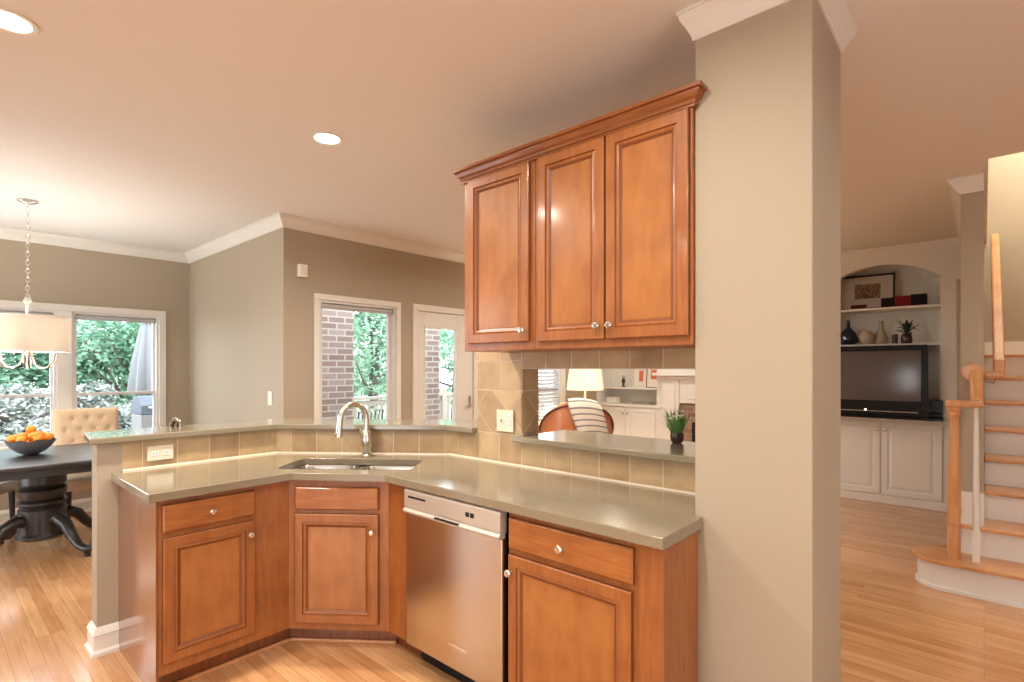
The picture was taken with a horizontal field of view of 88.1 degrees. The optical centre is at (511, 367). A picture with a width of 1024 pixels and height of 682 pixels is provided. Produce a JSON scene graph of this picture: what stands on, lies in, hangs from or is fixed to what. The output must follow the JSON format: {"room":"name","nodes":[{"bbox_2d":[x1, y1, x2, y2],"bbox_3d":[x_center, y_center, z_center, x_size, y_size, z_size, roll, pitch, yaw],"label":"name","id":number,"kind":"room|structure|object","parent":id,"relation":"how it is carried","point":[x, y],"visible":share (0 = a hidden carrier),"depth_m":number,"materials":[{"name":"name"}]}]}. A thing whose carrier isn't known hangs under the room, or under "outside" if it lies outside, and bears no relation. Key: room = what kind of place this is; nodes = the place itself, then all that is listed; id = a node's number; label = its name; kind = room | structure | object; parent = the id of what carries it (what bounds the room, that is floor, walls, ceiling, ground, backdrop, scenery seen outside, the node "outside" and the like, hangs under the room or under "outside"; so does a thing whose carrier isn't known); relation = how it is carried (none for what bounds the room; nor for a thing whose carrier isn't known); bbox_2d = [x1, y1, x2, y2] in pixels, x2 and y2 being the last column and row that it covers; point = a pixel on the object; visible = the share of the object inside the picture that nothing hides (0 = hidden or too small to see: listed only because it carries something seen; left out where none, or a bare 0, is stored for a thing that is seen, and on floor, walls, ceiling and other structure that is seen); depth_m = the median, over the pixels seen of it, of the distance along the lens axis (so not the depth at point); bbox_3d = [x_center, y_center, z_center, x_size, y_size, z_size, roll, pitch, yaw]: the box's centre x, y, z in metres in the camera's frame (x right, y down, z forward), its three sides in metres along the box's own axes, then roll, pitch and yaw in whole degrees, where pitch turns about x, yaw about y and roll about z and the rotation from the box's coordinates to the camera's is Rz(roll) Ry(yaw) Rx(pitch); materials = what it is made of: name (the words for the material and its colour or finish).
{"room":"kitchen","nodes":[
{"label":"kitchen","id":0,"kind":"room"},
{"bbox_2d":[0,239,188,509],"bbox_3d":[-4.811,0.080,4.859,0.150,2.740,3.550,0,0,42],"label":"wall","id":1,"kind":"structure","parent":0,"point":[57,275],"depth_m":5.49,"materials":[{"name":"beige paint"}]},
{"bbox_2d":[0,307,56,446],"bbox_3d":[-4.747,0.085,4.916,0.130,1.290,0.780,0,0,42],"label":"window","id":2,"kind":"structure","parent":1,"relation":"in","point":[52,394],"depth_m":5.15,"materials":[{"name":"white paint"}]},
{"bbox_2d":[0,310,51,314],"bbox_3d":[-4.718,-0.509,4.889,0.044,0.049,0.720,0,0,42],"label":"roller blind","id":3,"kind":"object","parent":2,"relation":"attached to","point":[42,312],"depth_m":5.04,"materials":[{"name":"grey"}]},
{"bbox_2d":[0,497,91,524],"bbox_3d":[-3.884,1.380,4.036,2.330,0.140,3.255,0,0,42],"label":"baseboard","id":4,"kind":"structure","parent":1,"relation":"attached to","point":[85,504],"depth_m":5.27,"materials":[{"name":"white paint"}]},
{"bbox_2d":[0,300,165,449],"bbox_3d":[-4.713,0.102,4.819,0.050,1.455,2.760,0,0,42],"label":"trim","id":5,"kind":"structure","parent":1,"relation":"attached to","point":[64,361],"depth_m":5.23,"materials":[{"name":"white paint"}]},
{"bbox_2d":[72,312,158,426],"bbox_3d":[-4.165,0.085,5.569,0.130,1.290,0.740,0,0,42],"label":"window","id":6,"kind":"structure","parent":1,"relation":"in","point":[76,316],"depth_m":5.59,"materials":[{"name":"white paint"}]},
{"bbox_2d":[75,315,154,323],"bbox_3d":[-4.135,-0.509,5.543,0.044,0.049,0.680,0,0,42],"label":"roller blind","id":7,"kind":"object","parent":6,"relation":"attached to","point":[117,318],"depth_m":5.54,"materials":[{"name":"grey"}]},
{"bbox_2d":[92,443,369,627],"bbox_3d":[-1.208,0.917,3.214,2.107,1.065,0.644,0,0,-13],"label":"wall","id":8,"kind":"structure","parent":0,"point":[106,458],"depth_m":2.71,"materials":[{"name":"beige paint"}]},
{"bbox_2d":[85,620,118,658],"bbox_3d":[-1.235,1.380,3.235,2.159,0.140,0.672,0,0,-16],"label":"baseboard","id":9,"kind":"structure","parent":8,"relation":"attached to","point":[103,640],"depth_m":2.69,"materials":[{"name":"white paint"}]},
{"bbox_2d":[84,418,477,444],"bbox_3d":[-1.210,0.366,3.309,2.378,0.033,0.908,0,0,-14],"label":"bar","id":10,"kind":"object","parent":8,"relation":"on","point":[466,426],"visible":0.84,"depth_m":3.24,"materials":[{"name":"stone"}]},
{"bbox_2d":[169,417,180,426],"bbox_3d":[-2.009,0.323,3.159,0.067,0.057,0.016,0,0,-8],"label":"ornament","id":11,"kind":"object","parent":10,"relation":"on","point":[172,419],"visible":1,"depth_m":3.15,"materials":[{"name":"silver metal"}]},
{"bbox_2d":[122,429,694,494],"bbox_3d":[-0.495,0.459,2.865,2.948,0.152,0.859,0,0,12],"label":"tile backsplash","id":12,"kind":"structure","parent":8,"relation":"attached to","point":[195,449],"depth_m":3.25,"materials":[{"name":"beige tile"}]},
{"bbox_2d":[147,444,172,460],"bbox_3d":[-1.900,0.458,2.862,0.008,0.078,0.122,0,0,42],"label":"outlet","id":13,"kind":"object","parent":12,"relation":"attached to","point":[161,452],"visible":1,"depth_m":2.86,"materials":[{"name":"beige plastic"}]},
{"bbox_2d":[189,227,299,424],"bbox_3d":[-2.753,0.080,5.305,2.330,2.740,0.145,0,0,42],"label":"wall","id":14,"kind":"structure","parent":0,"point":[244,298],"depth_m":4.98,"materials":[{"name":"beige paint"}]},
{"bbox_2d":[300,231,596,418],"bbox_3d":[0.109,0.080,6.869,0.140,2.740,6.000,0,0,42],"label":"wall","id":15,"kind":"structure","parent":0,"point":[336,266],"depth_m":5.14,"materials":[{"name":"beige paint"}]},
{"bbox_2d":[0,212,464,263],"bbox_3d":[-2.245,-1.239,5.820,2.401,0.100,8.100,0,0,42],"label":"trim","id":16,"kind":"structure","parent":15,"relation":"attached to","point":[276,221],"depth_m":5.16,"materials":[{"name":"white paint"}]},
{"bbox_2d":[297,264,307,277],"bbox_3d":[-1.810,-0.840,4.574,0.050,0.110,0.080,0,0,42],"label":"sensor","id":17,"kind":"object","parent":15,"relation":"attached to","point":[302,269],"visible":1,"depth_m":4.55,"materials":[{"name":"white plastic"}]},
{"bbox_2d":[314,293,400,418],"bbox_3d":[-1.425,0.134,5.005,0.050,1.592,0.969,0,0,42],"label":"trim","id":18,"kind":"structure","parent":15,"relation":"attached to","point":[317,296],"depth_m":4.86,"materials":[{"name":"white paint"}]},
{"bbox_2d":[320,300,395,418],"bbox_3d":[-1.489,0.110,5.062,0.120,1.440,0.825,0,0,42],"label":"window","id":19,"kind":"structure","parent":15,"relation":"in","point":[390,312],"depth_m":5.32,"materials":[{"name":"white paint"}]},
{"bbox_2d":[321,303,392,314],"bbox_3d":[-1.463,-0.559,5.039,0.044,0.049,0.765,0,0,42],"label":"roller blind","id":20,"kind":"object","parent":19,"relation":"attached to","point":[356,307],"depth_m":5.02,"materials":[{"name":"grey"}]},
{"bbox_2d":[412,304,477,419],"bbox_3d":[-0.713,0.392,5.827,0.020,2.116,0.942,0,0,42],"label":"trim","id":21,"kind":"structure","parent":15,"relation":"attached to","point":[415,307],"depth_m":5.51,"materials":[{"name":"white paint"}]},
{"bbox_2d":[418,311,472,419],"bbox_3d":[-0.729,0.421,5.841,0.107,2.038,0.806,0,0,42],"label":"door","id":22,"kind":"structure","parent":15,"relation":"in","point":[462,359],"depth_m":5.96,"materials":[{"name":"white paint"}]},
{"bbox_2d":[539,369,560,422],"bbox_3d":[0.376,-0.007,7.154,0.120,1.486,0.780,0,0,42],"label":"window","id":23,"kind":"structure","parent":15,"relation":"in","point":[556,381],"depth_m":7.25,"materials":[{"name":"white paint"}]},
{"bbox_2d":[539,369,565,424],"bbox_3d":[0.440,-0.005,7.097,0.050,1.670,1.000,0,0,42],"label":"trim","id":24,"kind":"structure","parent":15,"relation":"attached to","point":[563,371],"depth_m":7.42,"materials":[{"name":"white paint"}]},
{"bbox_2d":[0,0,1023,252],"bbox_3d":[0.301,-1.440,3.080,10.050,0.300,11.400,0,0,42],"label":"ceiling","id":25,"kind":"structure","parent":0,"point":[183,126],"depth_m":2.53,"materials":[{"name":"white paint"}]},
{"bbox_2d":[0,7,39,35],"bbox_3d":[-1.868,-1.286,1.963,0.176,0.007,0.176,0,0,42],"label":"recessed light","id":26,"kind":"object","parent":25,"relation":"in","point":[12,22],"visible":1,"depth_m":1.98,"materials":[{"name":"white plastic"}]},
{"bbox_2d":[0,198,71,368],"bbox_3d":[-3.731,-0.640,4.080,0.519,1.298,0.519,0,0,42],"label":"chandelier","id":27,"kind":"object","parent":25,"relation":"hanging from","point":[28,334],"visible":1,"depth_m":3.96,"materials":[{"name":"fabric"}]},
{"bbox_2d":[310,131,342,145],"bbox_3d":[-1.038,-1.286,2.970,0.176,0.007,0.176,0,0,42],"label":"recessed light","id":28,"kind":"object","parent":25,"relation":"in","point":[324,138],"visible":1,"depth_m":2.97,"materials":[{"name":"glass"}]},
{"bbox_2d":[0,497,1023,681],"bbox_3d":[0.301,1.500,3.080,10.050,0.100,11.400,0,0,42],"label":"floor","id":29,"kind":"structure","parent":0,"point":[895,627],"depth_m":2.89,"materials":[{"name":"brown wood"}]},
{"bbox_2d":[0,480,17,518],"bbox_3d":[-4.618,0.921,4.391,0.620,1.063,0.500,0,0,-8],"label":"dining chair","id":30,"kind":"object","parent":29,"relation":"on","point":[9,487],"visible":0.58,"depth_m":4.62,"materials":[{"name":"beige fabric"}]},
{"bbox_2d":[0,443,91,556],"bbox_3d":[-3.750,1.070,4.194,1.180,0.760,2.050,0,0,42],"label":"dining table","id":31,"kind":"object","parent":29,"relation":"on","point":[43,512],"visible":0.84,"depth_m":4.08,"materials":[{"name":"black wood"}]},
{"bbox_2d":[3,436,57,454],"bbox_3d":[-3.838,0.624,4.231,0.329,0.130,0.327,0,0,42],"label":"fruit bowl","id":32,"kind":"object","parent":31,"relation":"on","point":[37,446],"visible":0.87,"depth_m":4.14,"materials":[{"name":"metal"}]},
{"bbox_2d":[6,435,16,442],"bbox_3d":[-3.910,0.557,4.141,0.068,0.066,0.068,0,0,7],"label":"orange","id":33,"kind":"object","parent":32,"relation":"in","point":[12,438],"visible":0.76,"depth_m":4.12,"materials":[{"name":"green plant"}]},
{"bbox_2d":[25,425,36,432],"bbox_3d":[-3.840,0.490,4.228,0.067,0.065,0.067,0,0,-19],"label":"orange","id":34,"kind":"object","parent":32,"relation":"in","point":[28,429],"visible":0.93,"depth_m":4.21,"materials":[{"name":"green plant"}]},
{"bbox_2d":[44,433,54,440],"bbox_3d":[-3.739,0.557,4.276,0.068,0.067,0.068,0,0,-40],"label":"orange","id":35,"kind":"object","parent":32,"relation":"in","point":[48,436],"visible":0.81,"depth_m":4.25,"materials":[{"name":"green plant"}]},
{"bbox_2d":[52,407,118,518],"bbox_3d":[-3.916,0.921,4.939,0.620,1.063,0.500,0,0,42],"label":"dining chair","id":36,"kind":"object","parent":29,"relation":"on","point":[70,426],"visible":0.35,"depth_m":4.98,"materials":[{"name":"beige fabric"}]},
{"bbox_2d":[118,481,289,681],"bbox_3d":[-1.563,1.014,2.736,0.695,0.873,0.629,0,0,42],"label":"base cabinet","id":37,"kind":"object","parent":29,"relation":"on","point":[203,580],"visible":0.99,"depth_m":2.49,"materials":[{"name":"brown wood"}]},
{"bbox_2d":[289,480,397,644],"bbox_3d":[-0.890,1.014,2.855,0.583,0.873,0.350,0,0,3],"label":"base cabinet","id":38,"kind":"object","parent":29,"relation":"on","point":[339,530],"visible":0.97,"depth_m":2.72,"materials":[{"name":"brown wood"}]},
{"bbox_2d":[389,483,421,656],"bbox_3d":[-0.546,1.014,2.699,0.190,0.873,0.090,0,0,42],"label":"filler panel","id":39,"kind":"object","parent":29,"relation":"on","point":[397,517],"visible":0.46,"depth_m":2.67,"materials":[{"name":"brown wood"}]},
{"bbox_2d":[403,488,508,681],"bbox_3d":[-0.091,1.016,2.571,0.634,0.868,0.604,0,0,42],"label":"dishwasher","id":40,"kind":"object","parent":29,"relation":"on","point":[457,551],"visible":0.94,"depth_m":2.33,"materials":[{"name":"silver metal"}]},
{"bbox_2d":[505,512,508,681],"bbox_3d":[-0.073,0.961,2.592,0.618,0.758,0.548,0,0,42],"label":"filler panel","id":41,"kind":"object","parent":40,"relation":"in","point":[506,513],"depth_m":2.17,"materials":[{"name":"black plastic"}]},
{"bbox_2d":[539,402,613,433],"bbox_3d":[0.684,0.891,5.669,0.791,1.122,0.822,0,0,2],"label":"armchair","id":42,"kind":"object","parent":29,"relation":"on","point":[558,418],"visible":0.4,"depth_m":5.36,"materials":[{"name":"leather"}]},
{"bbox_2d":[568,398,608,433],"bbox_3d":[0.765,0.561,5.346,0.487,0.523,0.226,0,0,2],"label":"throw blanket","id":43,"kind":"object","parent":42,"relation":"on","point":[588,415],"visible":0.62,"depth_m":5.25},
{"bbox_2d":[504,513,697,681],"bbox_3d":[0.416,1.014,2.133,0.674,0.873,0.628,0,0,42],"label":"base cabinet","id":44,"kind":"object","parent":29,"relation":"on","point":[583,606],"visible":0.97,"depth_m":1.88,"materials":[{"name":"brown wood"}]},
{"bbox_2d":[111,453,701,549],"bbox_3d":[-0.581,0.556,2.419,2.578,0.040,1.538,0,0,42],"label":"countertop","id":45,"kind":"structure","parent":44,"relation":"on","point":[650,517],"depth_m":2.42,"materials":[{"name":"stone"}]},
{"bbox_2d":[334,401,372,456],"bbox_3d":[-0.949,0.367,3.168,0.242,0.337,0.076,0,0,-40],"label":"faucet","id":46,"kind":"object","parent":45,"relation":"on","point":[366,439],"visible":1,"depth_m":3.19,"materials":[{"name":"silver metal"}]},
{"bbox_2d":[293,465,414,469],"bbox_3d":[-0.891,0.672,2.964,0.754,0.190,0.359,0,0,3],"label":"sink","id":47,"kind":"object","parent":45,"relation":"in","point":[330,467],"visible":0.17,"depth_m":3.12,"materials":[{"name":"metal"}]},
{"bbox_2d":[599,402,660,438],"bbox_3d":[1.789,0.990,7.848,1.055,0.920,0.395,0,0,42],"label":"base cabinet","id":48,"kind":"object","parent":29,"relation":"on","point":[629,419],"visible":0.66,"depth_m":7.63,"materials":[{"name":"white paint"}]},
{"bbox_2d":[606,397,619,402],"bbox_3d":[1.537,0.483,8.035,0.188,0.090,0.108,0,0,42],"label":"storage box","id":49,"kind":"object","parent":48,"relation":"on","point":[608,399],"visible":1,"depth_m":7.99,"materials":[{"name":"white plastic"}]},
{"bbox_2d":[632,402,655,404],"bbox_3d":[1.930,0.514,7.724,0.280,0.028,0.200,0,0,42],"label":"book","id":50,"kind":"object","parent":48,"relation":"on","point":[639,403],"visible":1,"depth_m":7.67,"materials":[{"name":"beige paper"}]},
{"bbox_2d":[652,373,694,441],"bbox_3d":[2.733,0.757,6.672,2.000,1.385,0.200,0,0,42],"label":"fireplace","id":51,"kind":"object","parent":29,"relation":"on","point":[678,389],"visible":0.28,"depth_m":7.11,"materials":[{"name":"white paint"}]},
{"bbox_2d":[652,373,694,378],"bbox_3d":[2.733,0.107,6.672,2.000,0.085,0.200,0,0,42],"label":"mantel shelf","id":52,"kind":"object","parent":51,"relation":"attached to","point":[659,375],"depth_m":7.07,"materials":[{"name":"white paint"}]},
{"bbox_2d":[841,416,948,511],"bbox_3d":[4.070,0.990,5.814,1.138,0.920,0.395,0,0,42],"label":"base cabinet","id":53,"kind":"object","parent":29,"relation":"on","point":[899,462],"visible":0.73,"depth_m":5.60,"materials":[{"name":"white paint"}]},
{"bbox_2d":[841,344,943,421],"bbox_3d":[3.943,0.146,5.689,1.085,0.765,0.320,0,0,42],"label":"television","id":54,"kind":"object","parent":53,"relation":"on","point":[885,381],"visible":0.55,"depth_m":5.54,"materials":[{"name":"black plastic"}]},
{"bbox_2d":[930,399,942,417],"bbox_3d":[4.361,0.414,5.436,0.105,0.171,0.200,0,0,42],"label":"media box","id":55,"kind":"object","parent":53,"relation":"on","point":[936,406],"visible":0.82,"depth_m":5.36,"materials":[{"name":"black plastic"}]},
{"bbox_2d":[912,233,1023,608],"bbox_3d":[4.251,0.092,4.118,1.615,2.715,2.985,0,0,42],"label":"staircase","id":56,"kind":"structure","parent":29,"relation":"on","point":[982,558],"depth_m":3.55,"materials":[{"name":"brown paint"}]},
{"bbox_3d":[0.966,1.163,6.989,0.490,0.575,0.490,0,0,42],"label":"side table","id":57,"kind":"object","parent":29,"relation":"on","visible":0},
{"bbox_2d":[567,369,603,398],"bbox_3d":[0.966,0.424,6.989,0.490,0.900,0.490,0,0,42],"label":"table lamp","id":58,"kind":"object","parent":57,"relation":"on","point":[584,380],"visible":0.5,"depth_m":6.79,"materials":[{"name":"beige"}]},
{"bbox_2d":[695,0,840,681],"bbox_3d":[0.954,0.080,1.963,0.381,2.740,0.440,0,0,42],"label":"wall column","id":59,"kind":"structure","parent":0,"point":[768,117],"depth_m":1.80,"materials":[{"name":"beige paint"}]},
{"bbox_2d":[675,0,858,53],"bbox_3d":[0.954,-1.239,1.963,0.484,0.100,0.543,0,0,42],"label":"trim","id":60,"kind":"structure","parent":59,"relation":"attached to","point":[703,18],"depth_m":1.86,"materials":[{"name":"white paint"}]},
{"bbox_2d":[597,248,960,438],"bbox_3d":[3.092,0.080,6.789,4.420,2.740,0.450,0,0,42],"label":"wall","id":61,"kind":"structure","parent":0,"point":[936,273],"depth_m":5.71,"materials":[{"name":"white paint"}]},
{"bbox_2d":[604,386,656,389],"bbox_3d":[1.811,0.297,7.884,0.928,0.025,0.319,0,0,42],"label":"shelf","id":62,"kind":"object","parent":61,"relation":"attached to","point":[607,387],"visible":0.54,"depth_m":7.76,"materials":[{"name":"white paint"}]},
{"bbox_2d":[633,369,646,386],"bbox_3d":[1.909,0.114,7.821,0.240,0.340,0.055,0,0,42],"label":"framed print","id":63,"kind":"object","parent":62,"relation":"on","point":[639,379],"visible":0.61,"depth_m":7.83,"materials":[{"name":"paper"}]},
{"bbox_2d":[646,369,656,387],"bbox_3d":[2.054,0.114,7.638,0.240,0.340,0.055,0,0,42],"label":"framed print","id":64,"kind":"object","parent":62,"relation":"on","point":[651,381],"visible":0.37,"depth_m":7.66,"materials":[{"name":"black"}]},
{"bbox_2d":[841,304,939,314],"bbox_3d":[4.101,-0.642,5.842,0.985,0.025,0.319,0,0,42],"label":"shelf","id":65,"kind":"object","parent":61,"relation":"attached to","point":[929,306],"visible":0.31,"depth_m":5.71,"materials":[{"name":"white paint"}]},
{"bbox_2d":[851,304,867,308],"bbox_3d":[3.889,-0.678,5.924,0.150,0.044,0.120,0,0,42],"label":"book","id":66,"kind":"object","parent":65,"relation":"on","point":[866,305],"visible":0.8,"depth_m":5.88,"materials":[{"name":"red paper"}]},
{"bbox_2d":[841,272,895,309],"bbox_3d":[3.995,-0.856,6.014,0.580,0.399,0.076,0,0,42],"label":"framed print","id":67,"kind":"object","parent":65,"relation":"on","point":[869,290],"visible":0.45,"depth_m":5.99,"materials":[{"name":"black"}]},
{"bbox_2d":[855,283,880,298],"bbox_3d":[4.022,-0.868,5.992,0.244,0.168,0.002,0,-8,42],"label":"print","id":68,"kind":"object","parent":67,"relation":"attached to","point":[865,291],"depth_m":5.99},
{"bbox_2d":[881,297,894,306],"bbox_3d":[4.090,-0.706,5.752,0.119,0.100,0.130,0,0,42],"label":"book","id":69,"kind":"object","parent":65,"relation":"on","point":[885,302],"visible":0.77,"depth_m":5.70,"materials":[{"name":"black paper"}]},
{"bbox_2d":[895,295,910,306],"bbox_3d":[4.186,-0.711,5.667,0.134,0.110,0.130,0,0,42],"label":"book","id":70,"kind":"object","parent":65,"relation":"on","point":[899,300],"visible":0.8,"depth_m":5.61,"materials":[{"name":"red paper"}]},
{"bbox_2d":[911,293,927,305],"bbox_3d":[4.287,-0.715,5.576,0.133,0.118,0.130,0,0,42],"label":"book","id":71,"kind":"object","parent":65,"relation":"on","point":[916,299],"visible":0.84,"depth_m":5.53,"materials":[{"name":"black paper"}]},
{"bbox_2d":[841,343,939,345],"bbox_3d":[4.101,-0.247,5.842,0.985,0.025,0.319,0,0,42],"label":"shelf","id":72,"kind":"object","parent":61,"relation":"attached to","point":[929,344],"visible":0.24,"depth_m":5.61,"materials":[{"name":"white paint"}]},
{"bbox_2d":[841,320,858,344],"bbox_3d":[3.830,-0.401,6.031,0.200,0.280,0.196,0,0,42],"label":"vase","id":73,"kind":"object","parent":72,"relation":"on","point":[848,336],"visible":0.89,"depth_m":5.97,"materials":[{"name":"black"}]},
{"bbox_2d":[859,330,874,343],"bbox_3d":[3.962,-0.344,5.913,0.156,0.165,0.156,0,0,42],"label":"vase","id":74,"kind":"object","parent":72,"relation":"on","point":[866,337],"visible":0.91,"depth_m":5.86,"materials":[{"name":"beige"}]},
{"bbox_2d":[874,321,888,343],"bbox_3d":[4.100,-0.391,5.883,0.140,0.260,0.140,0,0,42],"label":"vase","id":75,"kind":"object","parent":72,"relation":"on","point":[881,337],"visible":0.9,"depth_m":5.85,"materials":[{"name":"beige"}]},
{"bbox_2d":[894,319,918,342],"bbox_3d":[4.183,-0.410,5.620,0.199,0.299,0.202,0,0,-8],"label":"potted plant","id":76,"kind":"object","parent":72,"relation":"on","point":[907,337],"visible":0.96,"depth_m":5.60,"materials":[{"name":"green plant"}]},
{"bbox_2d":[841,237,960,261],"bbox_3d":[2.874,-1.239,6.634,4.300,0.100,0.071,0,0,42],"label":"trim","id":77,"kind":"structure","parent":61,"relation":"attached to","point":[951,243],"depth_m":5.55,"materials":[{"name":"white paint"}]},
{"bbox_2d":[961,191,983,492],"bbox_3d":[4.264,0.080,4.873,0.120,2.740,3.450,0,0,42],"label":"wall","id":78,"kind":"structure","parent":0,"point":[972,204],"depth_m":3.59,"materials":[{"name":"beige paint"}]},
{"bbox_2d":[956,279,960,461],"bbox_3d":[3.890,0.335,4.593,0.055,2.210,0.046,0,0,42],"label":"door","id":79,"kind":"structure","parent":78,"relation":"in","point":[958,281],"depth_m":4.59,"materials":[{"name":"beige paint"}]},
{"bbox_2d":[947,173,983,240],"bbox_3d":[3.781,-1.239,4.385,0.191,0.100,2.221,0,0,42],"label":"trim","id":80,"kind":"structure","parent":78,"relation":"attached to","point":[957,186],"depth_m":3.61,"materials":[{"name":"white paint"}]},
{"bbox_2d":[984,152,1023,453],"bbox_3d":[5.441,-1.150,5.163,1.350,5.200,0.150,0,0,42],"label":"wall","id":81,"kind":"structure","parent":0,"point":[1005,206],"depth_m":5.40,"materials":[{"name":"beige paint"}]},
{"bbox_2d":[984,341,1023,354],"bbox_3d":[5.383,-0.193,5.104,1.238,0.150,0.014,0,0,42],"label":"baseboard","id":82,"kind":"structure","parent":81,"relation":"attached to","point":[1017,347],"depth_m":5.38,"materials":[{"name":"white paint"}]},
{"bbox_3d":[0.384,0.235,2.694,1.443,2.430,0.137,0,0,42],"label":"wall","id":83,"kind":"structure","parent":0,"visible":0},
{"bbox_2d":[465,160,565,352],"bbox_3d":[0.023,-0.520,2.658,0.466,0.870,0.375,0,0,42],"label":"upper cabinet","id":84,"kind":"object","parent":83,"relation":"attached to","point":[500,207],"visible":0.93,"depth_m":2.53,"materials":[{"name":"brown wood"}]},
{"bbox_2d":[477,348,694,491],"bbox_3d":[0.381,0.212,2.692,1.441,0.645,0.144,0,0,42],"label":"tile backsplash","id":85,"kind":"structure","parent":83,"relation":"attached to","point":[505,381],"depth_m":2.76,"materials":[{"name":"beige tile"}]},
{"bbox_2d":[497,409,513,432],"bbox_3d":[-0.042,0.295,2.955,0.125,0.122,0.017,0,0,42],"label":"light switch","id":86,"kind":"object","parent":85,"relation":"attached to","point":[505,418],"visible":1,"depth_m":2.95,"materials":[{"name":"beige plastic"}]},
{"bbox_2d":[512,430,694,463],"bbox_3d":[0.563,0.384,2.656,1.115,0.030,0.445,0,0,42],"label":"ledge","id":87,"kind":"object","parent":83,"relation":"on","point":[633,446],"visible":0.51,"depth_m":2.59,"materials":[{"name":"stone"}]},
{"bbox_2d":[661,406,691,442],"bbox_3d":[0.814,0.269,2.618,0.167,0.198,0.152,0,0,42],"label":"flowering plant","id":88,"kind":"object","parent":87,"relation":"on","point":[676,427],"visible":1,"depth_m":2.59,"materials":[{"name":"green plant"}]},
{"bbox_2d":[536,107,694,350],"bbox_3d":[0.471,-0.520,2.259,0.731,0.870,0.375,0,0,42],"label":"upper cabinet","id":89,"kind":"object","parent":83,"relation":"attached to","point":[615,212],"visible":0.96,"depth_m":2.10,"materials":[{"name":"brown wood"}]},
{"bbox_2d":[452,79,707,184],"bbox_3d":[0.297,-0.974,2.414,1.294,0.064,0.370,0,0,42],"label":"crown molding","id":90,"kind":"structure","parent":89,"relation":"attached to","point":[689,95],"depth_m":2.17,"materials":[{"name":"brown wood"}]},
{"bbox_3d":[-3.624,1.575,7.250,5.940,0.150,18.000,0,0,42],"label":"deck","id":91,"kind":"object","parent":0,"visible":0},
{"bbox_2d":[127,323,151,395],"bbox_3d":[-5.950,0.240,8.654,0.555,2.520,0.555,0,0,-26],"label":"patio umbrella","id":92,"kind":"object","parent":91,"relation":"on","point":[140,374],"visible":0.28,"depth_m":8.48,"materials":[{"name":"grey"}]},
{"bbox_2d":[131,395,152,428],"bbox_3d":[-5.083,0.925,7.641,0.542,1.050,0.560,0,0,42],"label":"grill","id":93,"kind":"object","parent":91,"relation":"on","point":[141,406],"visible":0.24,"depth_m":7.37,"materials":[{"name":"silver metal"}]},
{"bbox_2d":[322,308,353,418],"bbox_3d":[-2.191,-0.300,6.221,0.530,3.600,0.550,0,0,42],"label":"brick pillar","id":94,"kind":"structure","parent":91,"relation":"on","point":[337,325],"depth_m":6.09,"materials":[{"name":"brick"}]},
{"bbox_2d":[357,409,383,418],"bbox_3d":[-2.068,1.021,6.881,0.611,0.960,0.554,0,0,22],"label":"patio chair","id":95,"kind":"object","parent":91,"relation":"on","point":[358,417],"visible":0.05,"depth_m":6.85,"materials":[{"name":"grey metal"}]},
{"bbox_2d":[425,328,439,418],"bbox_3d":[-1.245,-0.300,7.206,0.430,3.600,0.460,0,0,42],"label":"brick pillar","id":96,"kind":"structure","parent":91,"relation":"on","point":[432,336],"depth_m":7.14,"materials":[{"name":"brick"}]},
{"bbox_2d":[354,389,552,419],"bbox_3d":[-0.467,0.930,9.995,0.100,1.140,9.700,0,0,42],"label":"deck railing","id":97,"kind":"object","parent":91,"relation":"on","point":[444,400],"visible":0.02,"depth_m":9.10,"materials":[{"name":"beige paint"}]},
{"label":"outside","id":98,"kind":"structure","parent":0,"visible":0},
{"bbox_2d":[13,386,552,431],"bbox_3d":[-19.251,2.200,23.863,39.500,0.300,70.000,0,0,42],"label":"ground","id":99,"kind":"structure","parent":98,"point":[441,387],"depth_m":27.48,"materials":[{"name":"green plant"}]},
{"bbox_2d":[0,382,86,441],"bbox_3d":[-8.483,1.163,8.717,2.793,2.093,2.424,0,0,-20],"label":"bush","id":100,"kind":"object","parent":99,"relation":"on","point":[7,427],"visible":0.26,"depth_m":8.98,"materials":[{"name":"green plant"}]},
{"bbox_2d":[0,322,127,431],"bbox_3d":[-10.596,0.358,11.429,3.525,3.408,3.712,0,0,42],"label":"tree","id":101,"kind":"object","parent":99,"relation":"on","point":[18,375],"visible":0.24,"depth_m":11.02,"materials":[{"name":"green plant"}]},
{"bbox_2d":[9,320,132,405],"bbox_3d":[-12.113,-2.155,16.044,5.577,8.426,5.809,0,0,42],"label":"tree","id":102,"kind":"object","parent":99,"relation":"on","point":[131,398],"visible":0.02,"depth_m":15.96,"materials":[{"name":"green plant"}]},
{"bbox_2d":[47,380,141,432],"bbox_3d":[-7.741,1.178,10.401,2.271,1.862,2.383,0,0,42],"label":"bush","id":103,"kind":"object","parent":99,"relation":"on","point":[94,401],"visible":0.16,"depth_m":10.12,"materials":[{"name":"green plant"}]},
{"bbox_2d":[44,320,152,406],"bbox_3d":[-8.640,0.278,12.261,3.889,3.567,3.231,0,0,38],"label":"tree","id":104,"kind":"object","parent":99,"relation":"on","point":[124,339],"visible":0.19,"depth_m":11.24,"materials":[{"name":"green plant"}]},
{"bbox_2d":[354,312,385,395],"bbox_3d":[-5.752,-1.314,19.447,5.330,6.743,5.884,0,0,42],"label":"tree","id":105,"kind":"object","parent":99,"relation":"on","point":[358,339],"visible":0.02,"depth_m":19.71,"materials":[{"name":"green plant"}]},
{"bbox_2d":[354,311,452,418],"bbox_3d":[-3.706,-1.121,14.474,4.323,6.359,4.684,0,0,36],"label":"tree","id":106,"kind":"object","parent":99,"relation":"on","point":[371,331],"visible":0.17,"depth_m":14.10,"materials":[{"name":"green plant"}]},
{"bbox_2d":[440,330,452,419],"bbox_3d":[-1.875,-1.279,18.101,4.206,6.672,4.504,0,0,42],"label":"tree","id":107,"kind":"object","parent":99,"relation":"on","point":[448,366],"visible":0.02,"depth_m":17.93,"materials":[{"name":"green plant"}]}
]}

